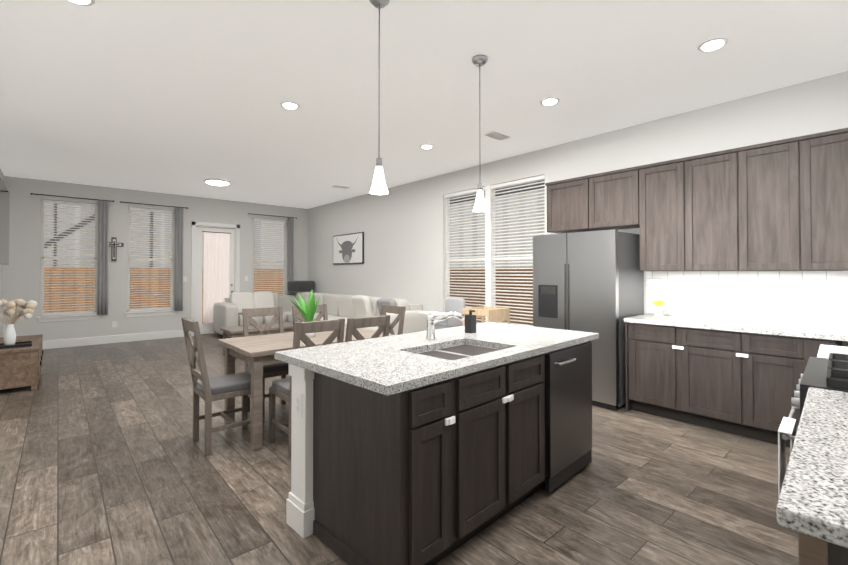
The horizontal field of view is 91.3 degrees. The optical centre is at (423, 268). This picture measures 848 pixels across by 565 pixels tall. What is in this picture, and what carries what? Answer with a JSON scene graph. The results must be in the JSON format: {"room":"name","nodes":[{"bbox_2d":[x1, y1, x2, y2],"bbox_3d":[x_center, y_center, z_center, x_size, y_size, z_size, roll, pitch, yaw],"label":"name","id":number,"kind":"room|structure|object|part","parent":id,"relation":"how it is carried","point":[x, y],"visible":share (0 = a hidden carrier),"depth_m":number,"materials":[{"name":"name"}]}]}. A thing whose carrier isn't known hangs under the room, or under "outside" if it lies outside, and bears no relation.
{"room":"kitchen","nodes":[
{"label":"kitchen","id":0,"kind":"room"},
{"bbox_2d":[0,169,3,336],"bbox_3d":[-3.660,-0.111,2.978,0.160,3.000,10.630,1,-1,-41],"label":"wall","id":1,"kind":"structure","parent":0,"point":[1,273],"depth_m":6.80,"materials":[{"name":"white paint"}]},
{"bbox_2d":[0,178,9,264],"bbox_3d":[-5.278,-0.538,5.083,0.190,0.980,1.360,1,-1,-41],"label":"wall-mounted tv","id":2,"kind":"object","parent":1,"relation":"attached to","point":[4,221],"visible":1,"depth_m":5.13,"materials":[{"name":"black"}]},
{"bbox_2d":[3,176,307,340],"bbox_3d":[-5.110,-0.045,8.895,5.820,3.000,0.160,1,-1,-41],"label":"wall","id":3,"kind":"structure","parent":0,"point":[21,274],"depth_m":8.04,"materials":[{"name":"white paint"}]},
{"bbox_2d":[37,200,98,322],"bbox_3d":[-6.502,-0.129,7.617,0.880,2.180,0.155,1,-1,-41],"label":"window","id":4,"kind":"structure","parent":3,"relation":"in","point":[67,318],"depth_m":7.52,"materials":[{"name":"white"}]},
{"bbox_2d":[41,200,97,315],"bbox_3d":[-6.497,-0.179,7.612,0.776,2.070,0.040,1,-1,-41],"label":"window blind","id":5,"kind":"object","parent":4,"relation":"attached to","point":[69,203],"visible":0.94,"depth_m":7.60,"materials":[{"name":"white plastic"}]},
{"bbox_2d":[30,193,113,201],"bbox_3d":[-6.410,-1.289,7.602,1.176,0.036,0.076,1,-1,-41],"label":"curtain rod","id":6,"kind":"object","parent":3,"relation":"attached to","point":[71,197],"visible":1,"depth_m":7.55,"materials":[{"name":"black metal"}]},
{"bbox_2d":[97,201,108,314],"bbox_3d":[-6.081,-0.196,7.850,0.159,2.158,0.044,1,-1,-41],"label":"curtain","id":7,"kind":"object","parent":6,"relation":"hanging from","point":[102,271],"visible":1,"depth_m":7.84,"materials":[{"name":"grey fabric"}]},
{"bbox_2d":[112,321,116,326],"bbox_3d":[-5.977,1.085,8.006,0.075,0.115,0.005,1,-1,-41],"label":"electrical outlet plate","id":8,"kind":"object","parent":3,"relation":"attached to","point":[114,323],"depth_m":8.00,"materials":[{"name":"white plastic"}]},
{"bbox_2d":[108,237,123,260],"bbox_3d":[-5.980,-0.365,7.995,0.300,0.460,0.036,1,-1,-41],"label":"cross","id":9,"kind":"object","parent":3,"relation":"attached to","point":[113,244],"visible":0.85,"depth_m":7.99,"materials":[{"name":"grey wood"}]},
{"bbox_2d":[42,330,189,349],"bbox_3d":[-6.044,1.369,7.934,2.790,0.150,0.020,1,-1,-41],"label":"baseboard","id":10,"kind":"structure","parent":3,"relation":"attached to","point":[62,343],"depth_m":7.93,"materials":[{"name":"white"}]},
{"bbox_2d":[125,207,174,316],"bbox_3d":[-5.558,-0.120,8.451,0.880,2.180,0.155,1,-1,-41],"label":"window","id":11,"kind":"structure","parent":3,"relation":"in","point":[149,313],"depth_m":8.42,"materials":[{"name":"white"}]},
{"bbox_2d":[128,207,173,311],"bbox_3d":[-5.553,-0.170,8.446,0.776,2.070,0.040,1,-1,-41],"label":"window blind","id":12,"kind":"object","parent":11,"relation":"attached to","point":[150,210],"visible":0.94,"depth_m":8.43,"materials":[{"name":"white plastic"}]},
{"bbox_2d":[120,201,187,208],"bbox_3d":[-5.466,-1.280,8.436,1.176,0.036,0.076,1,-1,-41],"label":"curtain rod","id":13,"kind":"object","parent":3,"relation":"attached to","point":[152,204],"visible":1,"depth_m":8.37,"materials":[{"name":"black metal"}]},
{"bbox_2d":[174,208,182,310],"bbox_3d":[-5.136,-0.186,8.684,0.159,2.158,0.044,1,-1,-41],"label":"curtain","id":14,"kind":"object","parent":13,"relation":"hanging from","point":[178,282],"visible":1,"depth_m":8.68,"materials":[{"name":"grey fabric"}]},
{"bbox_2d":[196,227,234,333],"bbox_3d":[-4.632,0.275,9.227,0.796,2.348,0.120,1,-1,-41],"label":"door","id":15,"kind":"structure","parent":3,"relation":"in","point":[206,328],"depth_m":9.05,"materials":[{"name":"white wood"}]},
{"bbox_2d":[191,222,239,335],"bbox_3d":[-4.669,0.232,9.268,0.990,2.455,0.180,1,-1,-41],"label":"door frame","id":16,"kind":"structure","parent":3,"relation":"attached to","point":[193,263],"depth_m":9.00,"materials":[{"name":"white wood"}]},
{"bbox_2d":[253,220,285,295],"bbox_3d":[-3.744,-0.102,10.052,0.900,2.180,0.155,1,-1,-41],"label":"window","id":17,"kind":"structure","parent":3,"relation":"in","point":[284,261],"depth_m":10.32,"materials":[{"name":"white plastic"}]},
{"bbox_2d":[253,218,285,294],"bbox_3d":[-3.739,-0.152,10.047,0.796,2.070,0.040,1,-1,-41],"label":"window blind","id":18,"kind":"object","parent":17,"relation":"attached to","point":[271,220],"visible":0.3,"depth_m":10.04,"materials":[{"name":"white plastic"}]},
{"bbox_2d":[248,213,296,218],"bbox_3d":[-3.652,-1.262,10.037,1.196,0.036,0.076,1,-1,-41],"label":"curtain rod","id":19,"kind":"object","parent":3,"relation":"attached to","point":[272,215],"visible":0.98,"depth_m":9.99,"materials":[{"name":"black metal"}]},
{"bbox_2d":[287,218,293,294],"bbox_3d":[-3.315,-0.168,10.292,0.159,2.158,0.044,1,-1,-41],"label":"curtain","id":20,"kind":"object","parent":19,"relation":"hanging from","point":[290,254],"visible":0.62,"depth_m":10.29,"materials":[{"name":"grey fabric"}]},
{"bbox_2d":[0,333,798,564],"bbox_3d":[-1.592,1.460,4.894,5.820,0.100,10.790,1,-1,-41],"label":"floor","id":21,"kind":"structure","parent":0,"point":[104,460],"depth_m":2.60,"materials":[{"name":"brown wood"}]},
{"bbox_2d":[0,334,42,390],"bbox_3d":[-5.090,1.168,5.137,0.530,0.490,1.380,1,-1,-41],"label":"tv console","id":22,"kind":"object","parent":21,"relation":"on","point":[20,366],"visible":1,"depth_m":4.71,"materials":[{"name":"brown wood"}]},
{"bbox_2d":[0,341,32,348],"bbox_3d":[-4.822,0.902,4.856,0.340,0.034,0.260,1,-1,-41],"label":"tray","id":23,"kind":"object","parent":22,"relation":"on","point":[21,344],"visible":0.88,"depth_m":4.84,"materials":[{"name":"black plastic"}]},
{"bbox_2d":[0,299,36,345],"bbox_3d":[-4.807,0.630,4.839,0.426,0.547,0.330,1,-1,-41],"label":"vase","id":24,"kind":"object","parent":23,"relation":"on","point":[12,311],"visible":1,"depth_m":4.82,"materials":[{"name":"white"}]},
{"bbox_2d":[181,317,250,455],"bbox_3d":[-1.617,0.894,3.324,0.513,0.998,0.400,1,-1,-41],"label":"chair","id":25,"kind":"object","parent":21,"relation":"on","point":[207,390],"visible":0.88,"depth_m":3.22,"materials":[{"name":"brown wood"}]},
{"bbox_2d":[220,322,292,359],"bbox_3d":[-2.719,1.209,7.004,1.200,0.450,0.560,1,-1,-41],"label":"coffee table","id":26,"kind":"object","parent":21,"relation":"on","point":[234,332],"visible":0.42,"depth_m":6.77,"materials":[{"name":"brown wood"}]},
{"bbox_2d":[242,307,288,421],"bbox_3d":[-1.493,0.902,4.063,0.400,0.998,0.513,1,-1,-41],"label":"chair","id":27,"kind":"object","parent":21,"relation":"on","point":[278,369],"visible":0.4,"depth_m":4.12,"materials":[{"name":"brown wood"}]},
{"bbox_2d":[218,327,391,450],"bbox_3d":[-1.066,1.019,3.842,1.350,0.760,0.830,1,-1,-41],"label":"dining table","id":28,"kind":"object","parent":21,"relation":"on","point":[257,352],"visible":0.44,"depth_m":3.35,"materials":[{"name":"brown wood"}]},
{"bbox_2d":[290,290,319,336],"bbox_3d":[-1.125,0.418,3.853,0.321,0.440,0.233,1,-1,-41],"label":"potted plant","id":29,"kind":"object","parent":28,"relation":"on","point":[307,311],"visible":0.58,"depth_m":3.84,"materials":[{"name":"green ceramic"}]},
{"bbox_2d":[269,318,344,458],"bbox_3d":[-0.930,0.893,3.274,0.400,0.998,0.513,1,-1,-41],"label":"chair","id":30,"kind":"object","parent":21,"relation":"on","point":[281,388],"visible":0.44,"depth_m":3.15,"materials":[{"name":"brown wood"}]},
{"bbox_2d":[292,304,327,331],"bbox_3d":[-1.110,0.906,4.414,0.400,0.998,0.513,1,-1,-41],"label":"chair","id":31,"kind":"object","parent":21,"relation":"on","point":[321,309],"visible":0.1,"depth_m":4.63,"materials":[{"name":"brown wood"}]},
{"bbox_2d":[213,281,426,336],"bbox_3d":[-2.246,0.833,8.059,2.260,1.105,4.630,1,-1,-41],"label":"sofa","id":32,"kind":"object","parent":21,"relation":"on","point":[227,312],"visible":0.48,"depth_m":8.53,"materials":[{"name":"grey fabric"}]},
{"bbox_2d":[345,315,389,341],"bbox_3d":[-0.601,0.896,3.551,0.400,0.998,0.513,1,-1,-41],"label":"chair","id":33,"kind":"object","parent":21,"relation":"on","point":[382,322],"visible":0.1,"depth_m":3.36,"materials":[{"name":"brown wood"}]},
{"bbox_2d":[378,304,405,334],"bbox_3d":[-0.515,0.905,4.363,0.513,0.998,0.400,1,-1,-41],"label":"chair","id":34,"kind":"object","parent":21,"relation":"on","point":[399,310],"visible":0.21,"depth_m":4.45,"materials":[{"name":"brown wood"}]},
{"bbox_2d":[275,310,598,564],"bbox_3d":[0.241,0.834,2.645,2.000,1.102,1.034,1,-1,-45],"label":"kitchen island","id":35,"kind":"object","parent":21,"relation":"on","point":[433,473],"depth_m":2.06,"materials":[{"name":"brown wood"}]},
{"bbox_3d":[0.222,0.497,2.668,2.000,0.426,0.980,1,-1,-45],"label":"kitchen island top","id":36,"kind":"part","parent":35,"relation":"part of","materials":[{"name":"white stone"}]},
{"bbox_2d":[419,298,464,328],"bbox_3d":[0.312,0.935,6.054,0.642,0.983,0.564,1,-1,-41],"label":"chair","id":37,"kind":"object","parent":21,"relation":"on","point":[455,304],"visible":0.5,"depth_m":6.05,"materials":[{"name":"fabric"}]},
{"bbox_2d":[462,306,509,325],"bbox_3d":[0.834,0.978,5.581,0.440,0.880,0.458,1,-1,-41],"label":"desk","id":38,"kind":"object","parent":21,"relation":"on","point":[495,314],"visible":0.42,"depth_m":5.47,"materials":[{"name":"brown wood"}]},
{"bbox_2d":[533,229,643,410],"bbox_3d":[1.817,0.517,4.620,0.706,1.780,0.940,1,-1,-41],"label":"fridge","id":39,"kind":"object","parent":21,"relation":"on","point":[591,281],"visible":0.81,"depth_m":4.25,"materials":[{"name":"grey metal"}]},
{"bbox_2d":[625,322,841,446],"bbox_3d":[2.683,0.960,3.710,0.635,0.874,1.468,1,-1,-41],"label":"base cabinet","id":40,"kind":"object","parent":21,"relation":"on","point":[744,384],"visible":0.85,"depth_m":3.51,"materials":[{"name":"brown wood"}]},
{"bbox_2d":[624,314,847,340],"bbox_3d":[2.867,0.500,3.505,0.652,0.038,2.030,1,-1,-41],"label":"countertop","id":41,"kind":"structure","parent":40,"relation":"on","point":[805,331],"depth_m":3.47,"materials":[{"name":"stone"}]},
{"bbox_2d":[648,307,670,316],"bbox_3d":[2.393,0.446,4.215,0.210,0.085,0.210,1,-1,-41],"label":"cake stand","id":42,"kind":"object","parent":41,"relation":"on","point":[658,309],"visible":1,"depth_m":4.18,"materials":[{"name":"white ceramic"}]},
{"bbox_2d":[653,300,664,305],"bbox_3d":[2.385,0.357,4.209,0.134,0.062,0.066,0,-1,-37],"label":"bananas","id":43,"kind":"object","parent":42,"relation":"on","point":[659,303],"visible":1,"depth_m":4.19,"materials":[{"name":"yellow food"}]},
{"bbox_2d":[778,353,847,495],"bbox_3d":[1.959,0.898,1.680,0.756,0.952,0.747,1,-1,-45],"label":"range","id":44,"kind":"object","parent":21,"relation":"on","point":[831,373],"visible":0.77,"depth_m":1.74,"materials":[{"name":"silver metal"}]},
{"bbox_2d":[798,532,847,564],"bbox_3d":[1.152,0.927,0.788,0.658,0.874,0.616,1,-1,-45],"label":"base cabinet","id":45,"kind":"object","parent":21,"relation":"on","point":[813,550],"visible":0.04,"depth_m":0.75,"materials":[{"name":"brown wood"}]},
{"bbox_2d":[776,344,847,547],"bbox_3d":[1.789,0.477,1.444,2.520,0.038,0.652,1,-1,-45],"label":"countertop","id":46,"kind":"structure","parent":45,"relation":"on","point":[813,499],"depth_m":0.92,"materials":[{"name":"stone"}]},
{"bbox_2d":[0,0,847,208],"bbox_3d":[-1.592,-1.639,4.929,5.820,0.100,10.790,1,-1,-41],"label":"ceiling","id":47,"kind":"structure","parent":0,"point":[182,97],"depth_m":3.53,"materials":[{"name":"white paint"}]},
{"bbox_2d":[67,0,94,5],"bbox_3d":[-2.011,-1.592,2.431,0.120,0.050,0.113,1,-1,-41],"label":"recessed light","id":48,"kind":"object","parent":47,"relation":"in","point":[79,2],"depth_m":2.50,"materials":[{"name":"white"}]},
{"bbox_2d":[204,179,230,185],"bbox_3d":[-3.639,-1.538,7.302,0.432,0.050,0.582,1,-1,-41],"label":"recessed light","id":49,"kind":"object","parent":47,"relation":"in","point":[219,182],"depth_m":7.34,"materials":[{"name":"white"}]},
{"bbox_2d":[280,102,299,108],"bbox_3d":[-1.279,-1.575,3.952,0.172,0.050,0.181,1,-1,-41],"label":"recessed light","id":50,"kind":"object","parent":47,"relation":"in","point":[288,105],"depth_m":4.04,"materials":[{"name":"white"}]},
{"bbox_2d":[332,185,348,188],"bbox_3d":[-1.594,-1.548,7.921,0.300,0.015,0.150,1,-1,-41],"label":"ceiling vent","id":51,"kind":"object","parent":47,"relation":"in","point":[336,186],"depth_m":7.91,"materials":[{"name":"white metal"}]},
{"bbox_2d":[369,0,388,194],"bbox_3d":[-0.267,-1.032,2.470,0.124,1.170,0.124,1,-1,-41],"label":"pendant light","id":52,"kind":"object","parent":47,"relation":"hanging from","point":[378,187],"visible":1,"depth_m":2.46,"materials":[{"name":"white glass"}]},
{"bbox_2d":[420,144,433,148],"bbox_3d":[0.034,-1.561,5.246,0.169,0.050,0.177,1,-1,-41],"label":"recessed light","id":53,"kind":"object","parent":47,"relation":"in","point":[426,146],"depth_m":5.38,"materials":[{"name":"white"}]},
{"bbox_2d":[472,55,487,211],"bbox_3d":[0.429,-1.024,3.177,0.124,1.170,0.124,1,-1,-41],"label":"pendant light","id":54,"kind":"object","parent":47,"relation":"hanging from","point":[479,61],"visible":1,"depth_m":3.16,"materials":[{"name":"white glass"}]},
{"bbox_2d":[484,131,509,140],"bbox_3d":[0.880,-1.581,4.969,0.300,0.015,0.150,1,-1,-41],"label":"ceiling vent","id":55,"kind":"object","parent":47,"relation":"in","point":[497,136],"depth_m":4.95,"materials":[{"name":"white metal"}]},
{"bbox_2d":[540,97,559,105],"bbox_3d":[1.173,-1.576,3.865,0.178,0.050,0.173,1,-1,-41],"label":"recessed light","id":56,"kind":"object","parent":47,"relation":"in","point":[548,101],"depth_m":3.96,"materials":[{"name":"white plastic"}]},
{"bbox_2d":[697,38,727,51],"bbox_3d":[2.021,-1.587,2.903,0.178,0.050,0.175,1,-1,-41],"label":"recessed light","id":57,"kind":"object","parent":47,"relation":"in","point":[712,44],"depth_m":2.98,"materials":[{"name":"white plastic"}]},
{"bbox_2d":[307,71,847,346],"bbox_3d":[0.582,-0.069,6.724,0.160,3.000,10.630,1,-1,-41],"label":"wall","id":58,"kind":"structure","parent":0,"point":[402,227],"depth_m":5.90,"materials":[{"name":"white paint"}]},
{"bbox_2d":[333,232,363,263],"bbox_3d":[-1.688,-0.422,9.147,0.036,0.660,1.260,1,-1,-41],"label":"framed picture","id":59,"kind":"object","parent":58,"relation":"attached to","point":[348,248],"visible":1,"depth_m":9.06},
{"bbox_2d":[446,179,544,322],"bbox_3d":[0.985,-0.085,6.213,0.155,2.300,2.010,1,-1,-41],"label":"window","id":60,"kind":"structure","parent":58,"relation":"in","point":[488,258],"depth_m":6.19,"materials":[{"name":"white"}]},
{"bbox_2d":[444,175,544,325],"bbox_3d":[0.979,-0.135,6.208,0.040,2.190,1.906,1,-1,-41],"label":"window blind","id":61,"kind":"object","parent":60,"relation":"attached to","point":[526,180],"visible":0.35,"depth_m":6.05,"materials":[{"name":"white plastic"}]},
{"bbox_2d":[545,175,596,233],"bbox_3d":[1.818,-0.742,4.959,0.325,0.605,0.604,1,-1,-41],"label":"upper cabinet","id":62,"kind":"object","parent":58,"relation":"attached to","point":[569,201],"depth_m":4.85,"materials":[{"name":"brown wood"}]},
{"bbox_2d":[593,166,640,230],"bbox_3d":[2.133,-0.746,4.602,0.325,0.605,0.604,1,-1,-41],"label":"upper cabinet","id":63,"kind":"object","parent":58,"relation":"attached to","point":[616,193],"depth_m":4.44,"materials":[{"name":"brown wood"}]},
{"bbox_2d":[629,156,692,270],"bbox_3d":[2.470,-0.511,4.217,0.325,1.083,0.543,1,-1,-41],"label":"upper cabinet","id":64,"kind":"object","parent":58,"relation":"attached to","point":[666,226],"depth_m":4.07,"materials":[{"name":"brown wood"}]},
{"bbox_2d":[693,146,748,270],"bbox_3d":[2.745,-0.515,3.906,0.325,1.083,0.543,1,-1,-41],"label":"upper cabinet","id":65,"kind":"object","parent":58,"relation":"attached to","point":[720,178],"depth_m":3.74,"materials":[{"name":"brown wood"}]},
{"bbox_2d":[646,271,847,326],"bbox_3d":[3.187,0.253,3.644,0.008,0.458,2.310,1,-1,-41],"label":"tile backsplash","id":66,"kind":"structure","parent":58,"relation":"attached to","point":[809,297],"depth_m":3.80,"materials":[{"name":"white tile"}]},
{"bbox_2d":[749,134,812,270],"bbox_3d":[3.016,-0.518,3.599,0.325,1.083,0.533,1,-1,-41],"label":"upper cabinet","id":67,"kind":"object","parent":58,"relation":"attached to","point":[779,205],"depth_m":3.43,"materials":[{"name":"brown wood"}]},
{"bbox_2d":[813,128,847,270],"bbox_3d":[3.284,-0.522,3.295,0.325,1.083,0.533,1,-1,-41],"label":"upper cabinet","id":68,"kind":"object","parent":58,"relation":"attached to","point":[830,148],"depth_m":3.21,"materials":[{"name":"brown wood"}]},
{"label":"outside","id":69,"kind":"structure","parent":0,"visible":0},
{"bbox_3d":[-0.507,1.834,4.794,34.000,0.050,28.050,1,-1,-41],"label":"ground","id":70,"kind":"structure","parent":69,"visible":0},
{"bbox_2d":[44,267,532,324],"bbox_3d":[-3.263,0.837,1.490,17.480,1.870,18.730,1,-1,-41],"label":"fence","id":71,"kind":"object","parent":70,"relation":"on","point":[260,276],"depth_m":9.63,"materials":[{"name":"brown wood"}]},
{"bbox_2d":[44,180,544,267],"bbox_3d":[-0.407,-2.142,4.726,30.000,7.900,23.750,1,-1,-41],"label":"house","id":72,"kind":"structure","parent":70,"relation":"on","point":[261,250],"depth_m":12.35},
{"bbox_2d":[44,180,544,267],"bbox_3d":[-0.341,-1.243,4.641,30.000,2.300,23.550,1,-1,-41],"label":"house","id":73,"kind":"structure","parent":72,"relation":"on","point":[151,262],"depth_m":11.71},
{"bbox_3d":[-4.593,-0.792,9.194,0.596,0.016,0.016,1,-1,-41],"label":"curtain rod","id":74,"kind":"object","parent":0,"visible":0},
{"bbox_2d":[203,232,229,322],"bbox_3d":[-4.591,0.208,9.182,0.537,1.980,0.022,1,-1,-41],"label":"door curtain","id":75,"kind":"object","parent":74,"relation":"hanging from","point":[216,273],"visible":0.85,"depth_m":9.15,"materials":[{"name":"white fabric"}]}
]}

